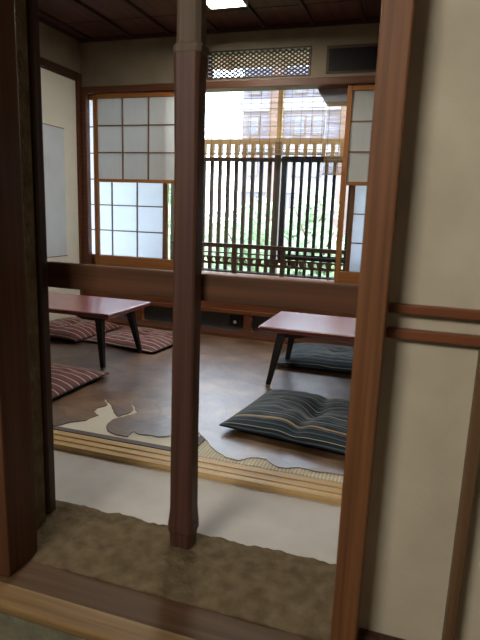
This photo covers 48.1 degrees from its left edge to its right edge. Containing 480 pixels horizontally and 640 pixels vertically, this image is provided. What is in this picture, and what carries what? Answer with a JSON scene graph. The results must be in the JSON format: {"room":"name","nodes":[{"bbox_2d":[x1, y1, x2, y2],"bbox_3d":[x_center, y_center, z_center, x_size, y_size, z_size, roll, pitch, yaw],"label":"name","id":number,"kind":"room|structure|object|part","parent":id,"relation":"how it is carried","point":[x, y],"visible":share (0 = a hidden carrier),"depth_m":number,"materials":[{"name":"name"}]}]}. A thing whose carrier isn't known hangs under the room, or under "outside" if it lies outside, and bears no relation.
{"room":"japanese restaurant corridor","nodes":[
{"label":"japanese restaurant corridor","id":0,"kind":"room"},
{"bbox_2d":[0,612,86,639],"bbox_3d":[-0.502,0.920,1.372,4.800,0.517,0.140,6,12,17],"label":"floor","id":1,"kind":"structure","parent":0,"point":[11,627],"depth_m":1.26,"materials":[{"name":"paint"}]},
{"bbox_2d":[0,582,195,639],"bbox_3d":[0.201,0.737,1.038,3.100,0.024,0.066,6,12,17],"label":"trim","id":2,"kind":"structure","parent":1,"relation":"on","point":[74,619],"depth_m":1.21,"materials":[{"name":"brown wood"}]},
{"bbox_2d":[0,560,313,639],"bbox_3d":[-0.495,0.667,1.347,1.580,0.044,0.104,6,12,17],"label":"trim","id":3,"kind":"structure","parent":1,"relation":"on","point":[190,621],"depth_m":1.26,"materials":[{"name":"brown wood"}]},
{"bbox_2d":[0,0,37,576],"bbox_3d":[-0.568,-0.474,1.185,0.109,2.250,0.109,6,12,17],"label":"post","id":4,"kind":"object","parent":3,"relation":"on","point":[18,524],"visible":1,"depth_m":1.27,"materials":[{"name":"brown wood"}]},
{"bbox_2d":[330,0,415,639],"bbox_3d":[0.253,-0.391,0.896,0.051,2.250,0.056,6,12,17],"label":"post","id":5,"kind":"object","parent":3,"relation":"on","point":[397,17],"visible":1,"depth_m":0.94,"materials":[{"name":"brown wood"}]},
{"bbox_2d":[39,21,80,73],"bbox_3d":[-1.706,-0.753,3.093,0.120,2.525,2.570,6,12,17],"label":"wall","id":6,"kind":"structure","parent":0,"point":[57,47],"depth_m":3.83,"materials":[{"name":"paint"}]},
{"bbox_2d":[40,57,77,80],"bbox_3d":[-1.632,-1.609,2.879,0.044,0.063,2.520,6,12,17],"label":"trim","id":7,"kind":"structure","parent":6,"relation":"attached to","point":[46,64],"depth_m":3.83,"materials":[{"name":"brown wood"}]},
{"bbox_2d":[39,17,79,40],"bbox_3d":[-1.600,-1.874,2.845,0.015,0.022,2.570,6,12,17],"label":"trim","id":8,"kind":"structure","parent":6,"relation":"attached to","point":[42,20],"depth_m":3.80,"materials":[{"name":"brown wood"}]},
{"bbox_2d":[41,68,79,320],"bbox_3d":[-1.550,-0.762,3.434,0.028,1.812,1.706,6,12,17],"label":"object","id":9,"kind":"structure","parent":6,"relation":"in","point":[58,94],"depth_m":3.99,"materials":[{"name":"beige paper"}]},
{"bbox_3d":[-1.476,-0.867,3.597,0.004,0.927,0.995,6,12,17],"label":"paper panel","id":10,"kind":"part","parent":9,"relation":"part of","materials":[{"name":"white paper"}]},
{"bbox_2d":[75,73,85,294],"bbox_3d":[-1.276,-0.947,4.254,0.062,1.878,0.064,6,12,17],"label":"trim","id":11,"kind":"structure","parent":6,"relation":"attached to","point":[78,84],"depth_m":4.18,"materials":[{"name":"brown wood"}]},
{"bbox_2d":[53,430,342,504],"bbox_3d":[-0.528,0.629,2.095,2.980,0.299,0.111,6,12,17],"label":"trim","id":12,"kind":"structure","parent":6,"relation":"attached to","point":[305,487],"depth_m":1.92,"materials":[{"name":"brown wood"}]},
{"bbox_2d":[54,0,355,24],"bbox_3d":[-0.196,-1.739,2.388,2.980,0.003,1.954,6,12,17],"label":"trim","id":13,"kind":"structure","parent":6,"relation":"attached to","point":[347,0],"depth_m":3.35,"materials":[{"name":"brown wood"}]},
{"bbox_2d":[54,449,340,563],"bbox_3d":[-0.621,0.716,1.830,2.980,0.328,0.472,6,12,17],"label":"floor","id":14,"kind":"structure","parent":0,"point":[248,516],"depth_m":1.72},
{"bbox_2d":[38,0,381,37],"bbox_3d":[0.015,-1.772,2.279,3.680,0.120,2.890,6,12,17],"label":"ceiling","id":15,"kind":"structure","parent":0,"point":[66,11],"depth_m":3.42,"materials":[{"name":"brown wood"}]},
{"bbox_2d":[71,0,131,36],"bbox_3d":[-1.208,-1.820,2.643,0.022,0.020,2.720,6,12,17],"label":"trim","id":16,"kind":"structure","parent":15,"relation":"attached to","point":[84,6],"depth_m":3.52,"materials":[{"name":"brown wood"}]},
{"bbox_2d":[121,0,170,34],"bbox_3d":[-0.918,-1.790,2.552,0.022,0.020,2.720,6,12,17],"label":"trim","id":17,"kind":"structure","parent":15,"relation":"attached to","point":[130,4],"depth_m":3.47,"materials":[{"name":"brown wood"}]},
{"bbox_2d":[207,0,247,9],"bbox_3d":[-0.129,-1.803,2.895,0.230,0.084,0.430,6,12,17],"label":"ceiling lamp","id":18,"kind":"object","parent":15,"relation":"attached to","point":[211,4],"visible":1,"depth_m":3.06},
{"bbox_2d":[86,290,355,317],"bbox_3d":[0.123,-0.192,4.025,3.060,0.246,0.124,6,12,17],"label":"board","id":19,"kind":"object","parent":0,"point":[88,293],"visible":0.05,"depth_m":4.07,"materials":[{"name":"brown wood"}]},
{"bbox_2d":[80,23,379,86],"bbox_3d":[0.386,-0.822,3.820,3.720,2.525,0.120,6,12,17],"label":"wall","id":20,"kind":"structure","parent":0,"point":[150,60],"depth_m":3.84,"materials":[{"name":"paint"}]},
{"bbox_2d":[81,93,91,263],"bbox_3d":[-1.208,-1.088,4.235,0.045,1.305,0.052,6,12,17],"label":"trim","id":21,"kind":"structure","parent":20,"relation":"attached to","point":[85,110],"depth_m":4.21,"materials":[{"name":"brown wood"}]},
{"bbox_2d":[136,307,145,319],"bbox_3d":[-0.790,-0.063,4.341,0.054,0.146,0.112,6,12,17],"label":"trim","id":22,"kind":"structure","parent":20,"relation":"attached to","point":[140,313],"depth_m":4.29,"materials":[{"name":"brown wood"}]},
{"bbox_2d":[145,306,243,329],"bbox_3d":[-0.368,-0.025,4.184,0.844,0.126,0.054,6,12,17],"label":"air vent","id":23,"kind":"object","parent":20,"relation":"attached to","point":[208,318],"visible":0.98,"depth_m":4.15,"materials":[{"name":"black paint"}]},
{"bbox_3d":[-0.032,0.007,4.079,0.110,0.096,0.012,6,12,17],"label":"handle plate","id":24,"kind":"part","parent":23,"relation":"part of","materials":[{"name":"black paint"}]},
{"bbox_2d":[150,302,275,316],"bbox_3d":[0.113,-0.056,4.036,3.060,0.028,0.118,6,12,17],"label":"trim","id":25,"kind":"structure","parent":20,"relation":"attached to","point":[152,303],"depth_m":4.04,"materials":[{"name":"brown wood"}]},
{"bbox_2d":[92,264,333,282],"bbox_3d":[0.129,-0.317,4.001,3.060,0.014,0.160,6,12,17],"label":"trim","id":26,"kind":"structure","parent":20,"relation":"attached to","point":[92,264],"depth_m":4.00,"materials":[{"name":"brown wood"}]},
{"bbox_2d":[89,95,168,263],"bbox_3d":[-0.899,-1.069,4.200,0.745,1.305,0.028,6,12,17],"label":"window","id":27,"kind":"structure","parent":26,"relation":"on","point":[134,217],"depth_m":4.23,"materials":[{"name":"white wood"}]},
{"bbox_3d":[-0.922,-0.471,4.321,0.669,0.085,0.028,6,12,17],"label":"rail","id":28,"kind":"part","parent":27,"relation":"part of","materials":[{"name":"brown wood"}]},
{"bbox_2d":[93,91,174,270],"bbox_3d":[-0.798,-1.050,4.122,0.723,1.305,0.028,6,12,17],"label":"screen","id":29,"kind":"object","parent":26,"relation":"on","point":[134,142],"visible":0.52,"depth_m":4.08,"materials":[{"name":"white paper"}]},
{"bbox_3d":[-0.775,-1.671,3.997,0.655,0.035,0.028,6,12,17],"label":"rail","id":30,"kind":"part","parent":29,"relation":"part of","materials":[{"name":"brown wood"}]},
{"bbox_3d":[-0.798,-1.064,4.119,0.655,0.024,0.024,6,12,17],"label":"rail","id":31,"kind":"part","parent":29,"relation":"part of","materials":[{"name":"brown wood"}]},
{"bbox_3d":[-0.821,-0.452,4.243,0.655,0.085,0.028,6,12,17],"label":"rail","id":32,"kind":"part","parent":29,"relation":"part of","materials":[{"name":"brown wood"}]},
{"bbox_2d":[170,240,345,278],"bbox_3d":[0.434,-0.432,4.065,2.100,0.232,0.044,6,12,17],"label":"handrail","id":33,"kind":"object","parent":26,"relation":"on","point":[283,263],"visible":0.5,"depth_m":4.11,"materials":[{"name":"brown wood"}]},
{"bbox_3d":[-0.544,-0.515,4.377,0.034,0.200,0.036,6,12,17],"label":"post","id":34,"kind":"part","parent":33,"relation":"part of","materials":[{"name":"brown wood"}]},
{"bbox_3d":[-0.041,-0.464,4.218,0.034,0.200,0.036,6,12,17],"label":"post","id":35,"kind":"part","parent":33,"relation":"part of","materials":[{"name":"brown wood"}]},
{"bbox_3d":[0.438,-0.530,4.045,2.100,0.032,0.044,6,12,17],"label":"rail","id":36,"kind":"part","parent":33,"relation":"part of","materials":[{"name":"brown wood"}]},
{"bbox_3d":[0.431,-0.334,4.084,2.100,0.008,0.018,6,12,17],"label":"thin rail","id":37,"kind":"part","parent":33,"relation":"part of","materials":[{"name":"brown wood"}]},
{"bbox_3d":[0.436,-0.474,4.056,2.100,0.009,0.018,6,12,17],"label":"thin rail","id":38,"kind":"part","parent":33,"relation":"part of","materials":[{"name":"brown wood"}]},
{"bbox_3d":[0.325,-0.427,4.102,0.034,0.200,0.036,6,12,17],"label":"post","id":39,"kind":"part","parent":33,"relation":"part of","materials":[{"name":"brown wood"}]},
{"bbox_2d":[334,84,374,284],"bbox_3d":[1.029,-0.865,3.544,0.722,1.305,0.028,6,12,17],"label":"screen","id":40,"kind":"object","parent":26,"relation":"on","point":[360,97],"visible":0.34,"depth_m":3.58,"materials":[{"name":"white paper"}]},
{"bbox_3d":[1.007,-0.267,3.665,0.654,0.085,0.028,6,12,17],"label":"rail","id":41,"kind":"part","parent":40,"relation":"part of","materials":[{"name":"brown wood"}]},
{"bbox_3d":[1.030,-0.891,3.539,0.654,0.024,0.024,6,12,17],"label":"rail","id":42,"kind":"part","parent":40,"relation":"part of","materials":[{"name":"brown wood"}]},
{"bbox_3d":[1.052,-1.486,3.418,0.654,0.035,0.028,6,12,17],"label":"rail","id":43,"kind":"part","parent":40,"relation":"part of","materials":[{"name":"brown wood"}]},
{"bbox_2d":[345,186,366,271],"bbox_3d":[1.084,-0.868,3.572,0.685,1.305,0.028,6,12,17],"label":"screen","id":44,"kind":"object","parent":26,"relation":"on","point":[358,193],"visible":0.12,"depth_m":3.71,"materials":[{"name":"white paper"}]},
{"bbox_2d":[79,317,353,346],"bbox_3d":[0.106,0.118,3.936,2.980,0.023,0.170,6,12,17],"label":"trim","id":45,"kind":"structure","parent":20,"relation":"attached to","point":[257,336],"depth_m":3.96,"materials":[{"name":"brown wood"}]},
{"bbox_2d":[80,75,375,94],"bbox_3d":[0.208,-1.616,3.702,2.980,0.045,0.130,6,12,17],"label":"trim","id":46,"kind":"structure","parent":20,"relation":"attached to","point":[322,82],"depth_m":3.69,"materials":[{"name":"brown wood"}]},
{"bbox_2d":[78,17,379,42],"bbox_3d":[0.206,-1.953,3.590,2.980,0.030,0.020,6,12,17],"label":"trim","id":47,"kind":"structure","parent":20,"relation":"attached to","point":[369,19],"depth_m":3.62,"materials":[{"name":"brown wood"}]},
{"bbox_2d":[243,315,252,331],"bbox_3d":[0.068,0.024,4.069,0.054,0.146,0.112,6,12,17],"label":"trim","id":48,"kind":"structure","parent":20,"relation":"attached to","point":[248,319],"depth_m":4.02,"materials":[{"name":"brown wood"}]},
{"bbox_2d":[207,46,311,79],"bbox_3d":[0.128,-1.754,3.689,0.740,0.184,0.054,6,12,17],"label":"lattice","id":49,"kind":"object","parent":20,"relation":"attached to","point":[296,49],"visible":0.98,"depth_m":3.67,"materials":[{"name":"brown wood"}]},
{"bbox_2d":[204,89,325,154],"bbox_3d":[0.114,-1.446,3.926,1.028,0.463,0.010,6,12,17],"label":"bamboo blind","id":50,"kind":"object","parent":20,"relation":"attached to","point":[296,104],"visible":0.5,"depth_m":3.91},
{"bbox_2d":[252,316,353,341],"bbox_3d":[0.497,0.059,3.928,0.844,0.126,0.020,6,12,17],"label":"air vent","id":51,"kind":"object","parent":20,"relation":"attached to","point":[257,320],"visible":0.21,"depth_m":4.03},
{"bbox_2d":[318,88,347,103],"bbox_3d":[0.894,-1.502,3.592,0.749,0.085,0.095,6,12,17],"label":"box","id":52,"kind":"object","parent":20,"relation":"attached to","point":[329,95],"visible":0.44,"depth_m":3.63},
{"bbox_2d":[322,103,346,174],"bbox_3d":[0.805,-1.243,3.711,0.448,0.476,0.010,6,12,17],"label":"bamboo blind","id":53,"kind":"object","parent":20,"relation":"attached to","point":[328,139],"visible":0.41,"depth_m":3.76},
{"bbox_2d":[325,43,377,73],"bbox_3d":[0.886,-1.672,3.429,0.670,0.172,0.018,6,12,17],"label":"air vent","id":54,"kind":"object","parent":20,"relation":"in","point":[352,58],"visible":0.58,"depth_m":3.47,"materials":[{"name":"brown wood"}]},
{"bbox_3d":[0.577,-1.702,3.527,0.020,0.138,0.018,6,12,17],"label":"frame","id":55,"kind":"part","parent":54,"relation":"part of","materials":[{"name":"brown wood"}]},
{"bbox_3d":[0.883,-1.596,3.445,0.670,0.016,0.018,6,12,17],"label":"frame","id":56,"kind":"part","parent":54,"relation":"part of","materials":[{"name":"brown wood"}]},
{"bbox_3d":[0.888,-1.748,3.414,0.670,0.018,0.018,6,12,17],"label":"frame","id":57,"kind":"part","parent":54,"relation":"part of","materials":[{"name":"brown wood"}]},
{"bbox_2d":[116,310,353,342],"bbox_3d":[0.165,0.069,4.106,2.980,0.250,0.040,6,12,17],"label":"wall","id":58,"kind":"structure","parent":0,"point":[122,315],"depth_m":4.17,"materials":[{"name":"brown wood"}]},
{"bbox_2d":[14,0,479,639],"bbox_3d":[-0.415,-0.247,1.272,4.800,2.850,0.200,6,12,17],"label":"wall","id":59,"kind":"structure","parent":0,"point":[426,390],"depth_m":1.01,"materials":[{"name":"beige paint"}]},
{"bbox_2d":[38,8,90,39],"bbox_3d":[-1.535,-1.853,2.747,0.022,0.020,2.720,6,12,17],"label":"trim","id":60,"kind":"structure","parent":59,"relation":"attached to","point":[41,12],"depth_m":3.69,"materials":[{"name":"brown wood"}]},
{"bbox_2d":[29,500,335,639],"bbox_3d":[-0.167,0.817,1.465,1.000,0.407,0.280,6,12,17],"label":"floor","id":61,"kind":"structure","parent":59,"relation":"attached to","point":[277,589],"depth_m":1.39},
{"bbox_2d":[26,0,55,513],"bbox_3d":[-0.547,-0.458,1.407,0.061,2.100,0.034,6,12,17],"label":"wooden post","id":62,"kind":"object","parent":61,"relation":"on","point":[32,12],"visible":0.48,"depth_m":1.44,"materials":[{"name":"brown wood"}]},
{"bbox_2d":[168,0,208,549],"bbox_3d":[-0.121,-0.256,1.306,0.080,1.820,0.064,6,12,17],"label":"log post","id":63,"kind":"object","parent":61,"relation":"on","point":[191,52],"visible":0.96,"depth_m":1.31,"materials":[{"name":"brown wood"}]},
{"bbox_2d":[47,261,358,314],"bbox_3d":[-0.101,-0.085,1.370,0.920,0.070,0.020,6,12,17],"label":"wooden beam","id":64,"kind":"structure","parent":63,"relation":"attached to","point":[340,298],"depth_m":1.34,"materials":[{"name":"brown wood"}]},
{"bbox_2d":[207,18,217,30],"bbox_3d":[-0.582,-1.756,2.445,0.022,0.020,2.720,6,12,17],"label":"trim","id":65,"kind":"structure","parent":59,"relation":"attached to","point":[209,23],"depth_m":3.60,"materials":[{"name":"brown wood"}]},
{"bbox_2d":[245,3,265,27],"bbox_3d":[-0.259,-1.724,2.343,0.022,0.020,2.720,6,12,17],"label":"trim","id":66,"kind":"structure","parent":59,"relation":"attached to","point":[253,13],"depth_m":3.39,"materials":[{"name":"brown wood"}]},
{"bbox_2d":[297,0,313,24],"bbox_3d":[0.049,-1.692,2.245,0.022,0.020,2.720,6,12,17],"label":"trim","id":67,"kind":"structure","parent":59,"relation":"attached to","point":[300,2],"depth_m":3.29,"materials":[{"name":"brown wood"}]},
{"bbox_2d":[356,0,365,20],"bbox_3d":[0.363,-1.661,2.146,0.022,0.020,2.720,6,12,17],"label":"trim","id":68,"kind":"structure","parent":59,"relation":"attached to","point":[359,3],"depth_m":3.22,"materials":[{"name":"brown wood"}]},
{"bbox_2d":[358,628,404,639],"bbox_3d":[0.978,0.798,0.914,1.540,0.145,0.025,6,12,17],"label":"baseboard","id":69,"kind":"structure","parent":59,"relation":"attached to","point":[364,634],"depth_m":1.12,"materials":[{"name":"brown wood"}]},
{"bbox_2d":[386,326,479,346],"bbox_3d":[0.352,0.030,0.982,0.164,0.018,0.019,6,12,17],"label":"trim","id":70,"kind":"structure","parent":59,"relation":"attached to","point":[391,332],"depth_m":0.97,"materials":[{"name":"brown wood"}]},
{"bbox_2d":[388,302,479,320],"bbox_3d":[0.354,-0.016,0.973,0.164,0.017,0.019,6,12,17],"label":"trim","id":71,"kind":"structure","parent":59,"relation":"attached to","point":[401,308],"depth_m":0.97,"materials":[{"name":"brown wood"}]},
{"bbox_2d":[441,347,479,639],"bbox_3d":[0.450,-0.384,0.860,0.020,2.155,0.039,6,12,17],"label":"trim","id":72,"kind":"structure","parent":59,"relation":"attached to","point":[472,454],"depth_m":1.00,"materials":[{"name":"brown wood"}]},
{"bbox_2d":[213,52,309,69],"bbox_3d":[0.623,-2.114,3.956,5.200,0.260,0.720,6,12,17],"label":"ceiling","id":73,"kind":"structure","parent":0,"point":[292,52],"depth_m":4.39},
{"bbox_3d":[-0.192,0.440,3.098,2.980,0.298,2.035,6,12,17],"label":"floor","id":74,"kind":"structure","parent":0,"visible":0},
{"bbox_2d":[53,399,204,450],"bbox_3d":[-0.900,0.363,2.709,1.795,0.051,0.893,6,12,17],"label":"mat","id":75,"kind":"object","parent":74,"relation":"on","point":[95,426],"visible":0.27,"depth_m":2.18,"materials":[{"name":"beige fabric"}]},
{"bbox_2d":[50,325,351,474],"bbox_3d":[-0.242,0.302,2.996,2.800,0.002,1.828,6,12,17],"label":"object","id":76,"kind":"structure","parent":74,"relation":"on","point":[233,374],"depth_m":2.73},
{"bbox_2d":[51,363,108,399],"bbox_3d":[-1.087,0.293,2.703,0.605,0.067,0.605,6,12,19],"label":"floor cushion","id":77,"kind":"object","parent":76,"relation":"on","point":[64,378],"visible":0.39,"depth_m":2.71,"materials":[{"name":"red fabric"}]},
{"bbox_2d":[49,317,123,341],"bbox_3d":[-1.197,0.050,3.841,0.505,0.086,0.545,7,12,21],"label":"floor cushion","id":78,"kind":"object","parent":76,"relation":"on","point":[75,329],"visible":0.7,"depth_m":3.69,"materials":[{"name":"red fabric"}]},
{"bbox_2d":[48,292,150,369],"bbox_3d":[-1.067,0.044,3.288,0.908,0.326,0.483,6,12,18],"label":"table","id":79,"kind":"object","parent":76,"relation":"on","point":[97,309],"visible":0.61,"depth_m":3.12,"materials":[{"name":"red paint"}]},
{"bbox_3d":[-0.777,0.123,3.010,0.079,0.283,0.080,6,12,18],"label":"leg","id":80,"kind":"part","parent":79,"relation":"part of","materials":[{"name":"black paint"}]},
{"bbox_3d":[-0.662,0.060,3.344,0.079,0.283,0.080,6,12,18],"label":"leg","id":81,"kind":"part","parent":79,"relation":"part of","materials":[{"name":"black paint"}]},
{"bbox_2d":[84,327,172,352],"bbox_3d":[-0.671,0.115,3.693,0.565,0.056,0.525,8,13,26],"label":"floor cushion","id":82,"kind":"object","parent":76,"relation":"on","point":[152,340],"visible":0.66,"depth_m":3.56,"materials":[{"name":"red fabric"}]},
{"bbox_2d":[219,389,348,453],"bbox_3d":[0.320,0.411,2.316,0.645,0.092,0.535,8,13,25],"label":"floor cushion","id":83,"kind":"object","parent":76,"relation":"on","point":[305,418],"visible":0.67,"depth_m":2.20,"materials":[{"name":"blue fabric"}]},
{"bbox_2d":[258,311,355,386],"bbox_3d":[0.613,0.194,2.856,0.953,0.326,0.478,6,12,17],"label":"table","id":84,"kind":"object","parent":76,"relation":"on","point":[292,325],"visible":0.48,"depth_m":2.79,"materials":[{"name":"red paint"}]},
{"bbox_3d":[0.188,0.200,2.810,0.079,0.283,0.080,6,12,17],"label":"leg","id":85,"kind":"part","parent":84,"relation":"part of","materials":[{"name":"black paint"}]},
{"bbox_3d":[0.299,0.137,3.140,0.079,0.283,0.080,6,12,17],"label":"leg","id":86,"kind":"part","parent":84,"relation":"part of","materials":[{"name":"black paint"}]},
{"bbox_2d":[277,343,353,372],"bbox_3d":[0.584,0.223,3.313,0.665,0.085,0.525,6,12,16],"label":"floor cushion","id":87,"kind":"object","parent":76,"relation":"on","point":[322,356],"visible":0.58,"depth_m":3.17,"materials":[{"name":"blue fabric"}]},
{"bbox_2d":[198,440,342,482],"bbox_3d":[0.496,0.504,2.267,1.143,0.051,0.893,6,12,17],"label":"mat","id":88,"kind":"object","parent":74,"relation":"on","point":[204,450],"visible":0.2,"depth_m":1.95,"materials":[{"name":"wicker"}]},
{"label":"outside","id":89,"kind":"structure","parent":0,"visible":0},
{"bbox_2d":[168,223,342,274],"bbox_3d":[5.205,-4.592,31.625,50.000,0.150,56.100,6,12,17],"label":"ground","id":90,"kind":"structure","parent":89,"point":[222,227],"depth_m":22.10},
{"bbox_2d":[168,184,170,238],"bbox_3d":[-1.367,-1.584,8.962,1.294,2.497,1.227,6,12,17],"label":"tree","id":91,"kind":"object","parent":90,"relation":"on","point":[169,184],"visible":0.02,"depth_m":8.72,"materials":[{"name":"green plant"}]},
{"bbox_2d":[168,205,214,265],"bbox_3d":[-0.922,-0.833,7.628,0.990,1.587,1.104,6,12,17],"label":"tree","id":92,"kind":"object","parent":90,"relation":"on","point":[206,216],"visible":0.02,"depth_m":7.55,"materials":[{"name":"green plant"}]},
{"bbox_2d":[212,196,286,271],"bbox_3d":[0.081,-0.944,7.967,1.225,1.743,1.231,6,12,17],"label":"tree","id":93,"kind":"object","parent":90,"relation":"on","point":[264,198],"visible":0.27,"depth_m":7.68,"materials":[{"name":"green plant"}]},
{"bbox_2d":[170,90,343,279],"bbox_3d":[0.278,-0.828,4.144,1.925,1.800,0.060,6,12,17],"label":"lattice fence","id":94,"kind":"object","parent":90,"relation":"on","point":[212,159],"visible":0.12,"depth_m":4.21,"materials":[{"name":"beige wood"}]},
{"bbox_3d":[0.291,-1.208,4.061,1.920,0.030,0.020,6,12,17],"label":"rail","id":95,"kind":"part","parent":94,"relation":"part of","materials":[{"name":"brown wood"}]},
{"bbox_3d":[0.259,-0.354,4.234,1.920,0.035,0.020,6,12,17],"label":"rail","id":96,"kind":"part","parent":94,"relation":"part of","materials":[{"name":"brown wood"}]},
{"bbox_3d":[0.295,-1.338,4.035,1.920,0.035,0.020,6,12,17],"label":"rail","id":97,"kind":"part","parent":94,"relation":"part of","materials":[{"name":"beige wood"}]},
{"bbox_3d":[0.271,-0.641,4.181,0.050,1.420,0.060,6,12,17],"label":"post","id":98,"kind":"part","parent":94,"relation":"part of","materials":[{"name":"brown wood"}]},
{"bbox_3d":[0.302,-1.526,4.019,0.035,0.380,0.030,6,12,17],"label":"post","id":99,"kind":"part","parent":94,"relation":"part of","materials":[{"name":"beige wood"}]},
{"bbox_2d":[277,156,350,279],"bbox_3d":[0.663,-0.537,4.014,0.775,1.310,0.036,6,12,17],"label":"gate","id":100,"kind":"object","parent":94,"relation":"attached to","point":[285,159],"visible":0.38,"depth_m":4.00,"materials":[{"name":"black wood"}]},
{"bbox_3d":[0.687,-1.159,3.888,0.695,0.040,0.036,6,12,17],"label":"rail","id":101,"kind":"part","parent":100,"relation":"part of","materials":[{"name":"black wood"}]},
{"bbox_3d":[0.660,-0.454,4.031,0.695,0.042,0.036,6,12,17],"label":"rail","id":102,"kind":"part","parent":100,"relation":"part of","materials":[{"name":"black wood"}]},
{"bbox_2d":[237,66,348,258],"bbox_3d":[3.848,-5.976,18.903,6.500,7.500,5.200,6,12,17],"label":"apartment building","id":103,"kind":"structure","parent":90,"relation":"on","point":[251,115],"depth_m":17.05,"materials":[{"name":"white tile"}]},
{"bbox_3d":[0.351,-3.805,17.873,0.320,0.560,0.020,6,12,17],"label":"pane","id":104,"kind":"part","parent":103,"relation":"part of","materials":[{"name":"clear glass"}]},
{"bbox_3d":[0.397,-5.029,17.626,0.320,0.560,0.020,6,12,17],"label":"pane","id":105,"kind":"part","parent":103,"relation":"part of","materials":[{"name":"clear glass"}]},
{"bbox_3d":[0.443,-6.253,17.378,0.320,0.560,0.020,6,12,17],"label":"pane","id":106,"kind":"part","parent":103,"relation":"part of","materials":[{"name":"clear glass"}]},
{"bbox_3d":[1.821,-4.885,17.175,0.320,0.560,0.020,6,12,17],"label":"pane","id":107,"kind":"part","parent":103,"relation":"part of","materials":[{"name":"clear glass"}]},
{"bbox_3d":[1.866,-6.109,16.928,0.320,0.560,0.020,6,12,17],"label":"pane","id":108,"kind":"part","parent":103,"relation":"part of","materials":[{"name":"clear glass"}]},
{"bbox_3d":[2.390,-4.827,16.995,0.320,0.560,0.020,6,12,17],"label":"pane","id":109,"kind":"part","parent":103,"relation":"part of","materials":[{"name":"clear glass"}]},
{"bbox_3d":[2.436,-6.052,16.747,0.320,0.560,0.020,6,12,17],"label":"pane","id":110,"kind":"part","parent":103,"relation":"part of","materials":[{"name":"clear glass"}]},
{"bbox_2d":[277,207,343,276],"bbox_3d":[0.894,-0.633,6.941,0.878,1.600,0.844,6,12,17],"label":"tree","id":111,"kind":"object","parent":90,"relation":"on","point":[318,231],"visible":0.16,"depth_m":6.82,"materials":[{"name":"green plant"}]},
{"bbox_2d":[284,186,338,245],"bbox_3d":[1.182,-1.389,9.714,1.265,2.004,0.949,6,12,17],"label":"tree","id":112,"kind":"object","parent":90,"relation":"on","point":[312,199],"visible":0.28,"depth_m":9.50,"materials":[{"name":"green plant"}]}
]}

